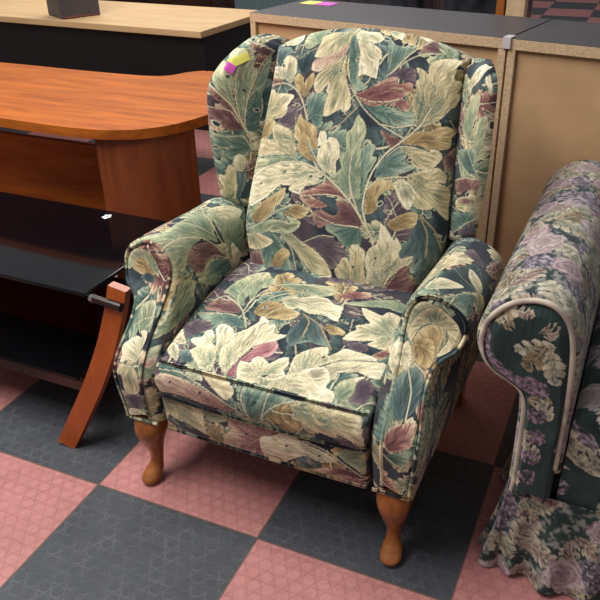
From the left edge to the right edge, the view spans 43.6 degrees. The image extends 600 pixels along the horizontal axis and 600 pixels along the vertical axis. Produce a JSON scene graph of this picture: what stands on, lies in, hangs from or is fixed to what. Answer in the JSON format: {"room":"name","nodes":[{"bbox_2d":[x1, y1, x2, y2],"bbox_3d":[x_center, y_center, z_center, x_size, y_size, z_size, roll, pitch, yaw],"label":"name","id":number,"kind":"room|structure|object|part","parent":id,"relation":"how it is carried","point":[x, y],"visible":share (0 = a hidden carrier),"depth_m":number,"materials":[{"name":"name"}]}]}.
{"room":"furniture store","nodes":[
{"label":"furniture store","id":0,"kind":"room"},
{"bbox_2d":[0,0,599,599],"bbox_3d":[0.471,-1.237,4.948,16.000,0.080,15.000,12,32,22],"label":"floor","id":1,"kind":"structure","parent":0,"point":[82,522],"depth_m":1.84,"materials":[{"name":"rubber"}]},
{"bbox_2d":[0,191,167,448],"bbox_3d":[-0.849,-0.013,2.323,1.113,0.478,0.614,12,32,22],"label":"tv stand","id":2,"kind":"object","parent":1,"relation":"on","point":[65,314],"visible":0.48,"depth_m":2.12,"materials":[{"name":"black glass"}]},
{"bbox_2d":[0,277,132,379],"bbox_3d":[-0.848,0.017,2.340,0.800,0.008,0.510,12,32,22],"label":"shelf","id":3,"kind":"object","parent":2,"relation":"attached to","point":[47,332],"depth_m":2.21,"materials":[{"name":"black glass"}]},
{"bbox_3d":[-0.855,-0.203,2.215,0.918,0.010,0.455,12,32,22],"label":"glass","id":4,"kind":"part","parent":2,"relation":"part of","materials":[{"name":"black glass"}]},
{"bbox_3d":[-0.543,0.184,1.964,0.262,0.478,0.062,-6,30,-7],"label":"leg","id":5,"kind":"part","parent":2,"relation":"part of","materials":[{"name":"brown wood"}]},
{"bbox_2d":[0,62,213,278],"bbox_3d":[-0.999,-0.500,2.954,1.708,0.700,0.781,12,32,22],"label":"office desk","id":6,"kind":"object","parent":1,"relation":"on","point":[142,160],"visible":0.71,"depth_m":2.49,"materials":[{"name":"brown wood"}]},
{"bbox_3d":[-1.110,-0.451,2.949,1.430,0.425,0.024,12,32,22],"label":"modesty panel","id":7,"kind":"part","parent":6,"relation":"part of","materials":[{"name":"brown wood"}]},
{"bbox_2d":[0,0,257,130],"bbox_3d":[-1.312,-1.257,4.242,2.300,0.745,0.600,14,33,25],"label":"office desk","id":8,"kind":"object","parent":1,"relation":"on","point":[131,38],"visible":0.43,"depth_m":3.69,"materials":[{"name":"brown wood"}]},
{"bbox_2d":[46,0,99,18],"bbox_3d":[-1.157,-1.601,3.752,0.200,0.330,0.202,-21,35,-30],"label":"storage box","id":9,"kind":"object","parent":8,"relation":"on","point":[62,9],"visible":1,"depth_m":3.74,"materials":[{"name":"grey plastic"}]},
{"bbox_3d":[-1.093,-1.426,3.760,0.190,0.008,0.002,-21,35,-30],"label":"trim","id":10,"kind":"part","parent":9,"relation":"part of","materials":[{"name":"red"}]},
{"bbox_3d":[-1.435,-1.248,3.982,2.226,0.434,0.020,14,33,25],"label":"modesty panel","id":11,"kind":"part","parent":8,"relation":"part of","materials":[{"name":"black laminate"}]},
{"bbox_3d":[-0.309,-1.007,3.789,0.027,0.714,0.560,14,33,25],"label":"panel","id":12,"kind":"part","parent":8,"relation":"part of","materials":[{"name":"black laminate"}]},
{"bbox_2d":[102,0,234,8],"bbox_3d":[-0.820,-1.588,4.739,0.920,0.800,0.445,12,32,22],"label":"base cabinet","id":13,"kind":"object","parent":1,"relation":"on","point":[201,3],"visible":0.02,"depth_m":4.35,"materials":[{"name":"brown wood"}]},
{"bbox_3d":[-1.103,-1.553,4.673,0.430,0.720,0.018,12,32,22],"label":"door","id":14,"kind":"part","parent":13,"relation":"part of","materials":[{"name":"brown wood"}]},
{"bbox_3d":[-0.699,-1.469,4.506,0.430,0.720,0.018,12,32,22],"label":"door","id":15,"kind":"part","parent":13,"relation":"part of","materials":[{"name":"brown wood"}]},
{"bbox_2d":[234,0,300,9],"bbox_3d":[0.066,-1.517,4.321,0.970,1.050,0.400,12,32,22],"label":"screen","id":16,"kind":"object","parent":1,"relation":"on","point":[239,4],"visible":0.02,"depth_m":4.35,"materials":[{"name":"teal fabric"}]},
{"bbox_2d":[113,28,503,566],"bbox_3d":[0.049,-0.084,1.845,0.846,1.033,0.771,12,32,22],"label":"recliner","id":17,"kind":"object","parent":1,"relation":"on","point":[321,315],"visible":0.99,"depth_m":1.76,"materials":[{"name":"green fabric"}]},
{"bbox_3d":[-0.391,0.076,1.799,0.127,0.410,0.166,12,32,22],"label":"arm","id":18,"kind":"part","parent":17,"relation":"part of","materials":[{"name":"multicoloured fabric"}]},
{"bbox_3d":[-0.369,0.365,1.911,0.079,0.208,0.109,12,32,22],"label":"leg","id":19,"kind":"part","parent":17,"relation":"part of","materials":[{"name":"brown wood"}]},
{"bbox_3d":[-0.276,-0.041,1.996,0.159,0.424,0.664,12,32,22],"label":"armrest","id":20,"kind":"part","parent":17,"relation":"part of","materials":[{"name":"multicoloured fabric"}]},
{"bbox_2d":[224,61,235,73],"bbox_3d":[-0.174,-0.577,1.864,0.032,0.032,0.008,-2,30,-1],"label":"paper tag","id":21,"kind":"object","parent":17,"relation":"attached to","point":[229,67],"visible":1,"depth_m":1.86,"materials":[{"name":"pink paper"}]},
{"bbox_2d":[227,51,250,65],"bbox_3d":[-0.151,-0.596,1.861,0.058,0.038,0.010,-4,30,-4],"label":"paper tag","id":22,"kind":"object","parent":17,"relation":"attached to","point":[237,60],"visible":1,"depth_m":1.86,"materials":[{"name":"yellow paper"}]},
{"bbox_2d":[154,258,413,452],"bbox_3d":[-0.001,0.088,1.812,0.524,0.166,0.520,12,32,22],"label":"seat cushion","id":23,"kind":"object","parent":17,"relation":"on","point":[299,351],"depth_m":1.70,"materials":[{"name":"multicoloured fabric"}]},
{"bbox_3d":[0.140,-0.349,1.913,0.539,0.645,0.343,12,32,22],"label":"backrest","id":24,"kind":"part","parent":17,"relation":"part of","materials":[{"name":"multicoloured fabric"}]},
{"bbox_3d":[0.209,0.486,1.673,0.079,0.208,0.109,12,32,22],"label":"leg","id":25,"kind":"part","parent":17,"relation":"part of","materials":[{"name":"brown wood"}]},
{"bbox_3d":[0.246,0.210,1.535,0.127,0.410,0.166,12,32,22],"label":"arm","id":26,"kind":"part","parent":17,"relation":"part of","materials":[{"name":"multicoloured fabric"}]},
{"bbox_3d":[0.347,0.089,1.738,0.159,0.424,0.664,12,32,22],"label":"armrest","id":27,"kind":"part","parent":17,"relation":"part of","materials":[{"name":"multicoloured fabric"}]},
{"bbox_3d":[0.447,0.215,2.133,0.056,0.208,0.096,12,32,22],"label":"leg","id":28,"kind":"part","parent":17,"relation":"part of","materials":[{"name":"brown wood"}]},
{"bbox_2d":[328,0,438,9],"bbox_3d":[0.429,-0.943,3.334,0.460,1.020,0.620,18,35,30],"label":"sofa","id":29,"kind":"object","parent":1,"relation":"on","point":[426,4],"visible":0.02,"depth_m":2.86,"materials":[{"name":"brown fabric"}]},
{"bbox_2d":[250,0,550,242],"bbox_3d":[0.308,-0.498,2.636,0.912,0.950,0.336,19,36,32],"label":"cabinet","id":30,"kind":"object","parent":1,"relation":"on","point":[478,35],"visible":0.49,"depth_m":2.31,"materials":[{"name":"particleboard"},{"name":"tan hardboard"},{"name":"charcoal laminate"}]},
{"bbox_3d":[-0.050,-0.610,2.876,0.022,0.922,0.333,19,36,32],"label":"panel","id":31,"kind":"part","parent":30,"relation":"part of","materials":[{"name":"beige wood"}]},
{"bbox_2d":[302,1,321,4],"bbox_3d":[0.042,-1.058,2.668,0.060,0.001,0.060,19,36,32],"label":"sticky note","id":32,"kind":"object","parent":30,"relation":"on","point":[306,2],"visible":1,"depth_m":2.67,"materials":[{"name":"yellow paper"}]},
{"bbox_2d":[315,2,338,5],"bbox_3d":[0.095,-1.040,2.633,0.060,0.001,0.060,19,36,32],"label":"sticky note","id":33,"kind":"object","parent":30,"relation":"on","point":[323,3],"visible":1,"depth_m":2.63,"materials":[{"name":"paper"}]},
{"bbox_3d":[0.666,-0.362,2.409,0.022,0.922,0.333,19,36,32],"label":"panel","id":34,"kind":"part","parent":30,"relation":"part of","materials":[{"name":"brown wood"}]},
{"bbox_2d":[502,35,515,48],"bbox_3d":[0.573,-0.708,2.056,0.022,0.030,0.036,19,36,32],"label":"clip","id":35,"kind":"object","parent":30,"relation":"attached to","point":[507,39],"visible":1,"depth_m":2.04,"materials":[{"name":"grey plastic"}]},
{"bbox_2d":[438,0,532,16],"bbox_3d":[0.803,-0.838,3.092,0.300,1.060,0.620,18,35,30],"label":"sofa","id":36,"kind":"object","parent":1,"relation":"on","point":[473,6],"visible":0.02,"depth_m":2.69,"materials":[{"name":"brown fabric"}]},
{"bbox_2d":[495,0,506,14],"bbox_3d":[0.701,-0.741,2.737,0.028,1.250,0.040,12,32,22],"label":"upright","id":37,"kind":"object","parent":1,"relation":"on","point":[501,4],"visible":0.02,"depth_m":2.57,"materials":[{"name":"orange wood"}]},
{"bbox_2d":[505,0,527,16],"bbox_3d":[0.751,-0.757,2.714,0.063,1.300,0.060,12,32,22],"label":"timber post","id":38,"kind":"object","parent":1,"relation":"on","point":[519,8],"visible":0.02,"depth_m":2.55,"materials":[{"name":"brown wood"}]},
{"bbox_2d":[477,160,599,599],"bbox_3d":[1.328,0.186,1.476,1.812,0.862,0.906,12,32,22],"label":"sofa","id":39,"kind":"object","parent":1,"relation":"on","point":[538,331],"visible":1,"depth_m":1.50,"materials":[{"name":"multicoloured fabric"}]},
{"bbox_3d":[0.425,0.200,1.455,0.173,0.455,0.014,12,32,22],"label":"arm","id":40,"kind":"part","parent":39,"relation":"part of"},
{"bbox_3d":[1.331,0.387,1.587,1.580,0.210,0.740,12,32,22],"label":"frame","id":41,"kind":"part","parent":39,"relation":"part of","materials":[{"name":"multicoloured fabric"}]},
{"bbox_3d":[1.168,0.510,1.254,1.418,0.135,0.006,12,32,22],"label":"rail","id":42,"kind":"part","parent":39,"relation":"part of","materials":[{"name":"multicoloured fabric"}]},
{"bbox_2d":[564,305,599,476],"bbox_3d":[0.952,0.208,1.525,0.704,0.170,0.520,12,32,22],"label":"seat cushion","id":43,"kind":"object","parent":39,"relation":"on","point":[582,416],"depth_m":1.47,"materials":[{"name":"multicoloured fabric"}]},
{"bbox_2d":[487,19,599,290],"bbox_3d":[0.841,-0.314,2.289,0.400,0.950,0.336,19,36,32],"label":"cabinet","id":44,"kind":"object","parent":1,"relation":"on","point":[550,117],"visible":0.59,"depth_m":2.09,"materials":[{"name":"particleboard"},{"name":"brown hardboard"},{"name":"dark grey laminate"}]},
{"bbox_3d":[0.689,-0.354,2.395,0.022,0.922,0.333,19,36,32],"label":"panel","id":45,"kind":"part","parent":44,"relation":"part of","materials":[{"name":"brown wood"}]}
]}

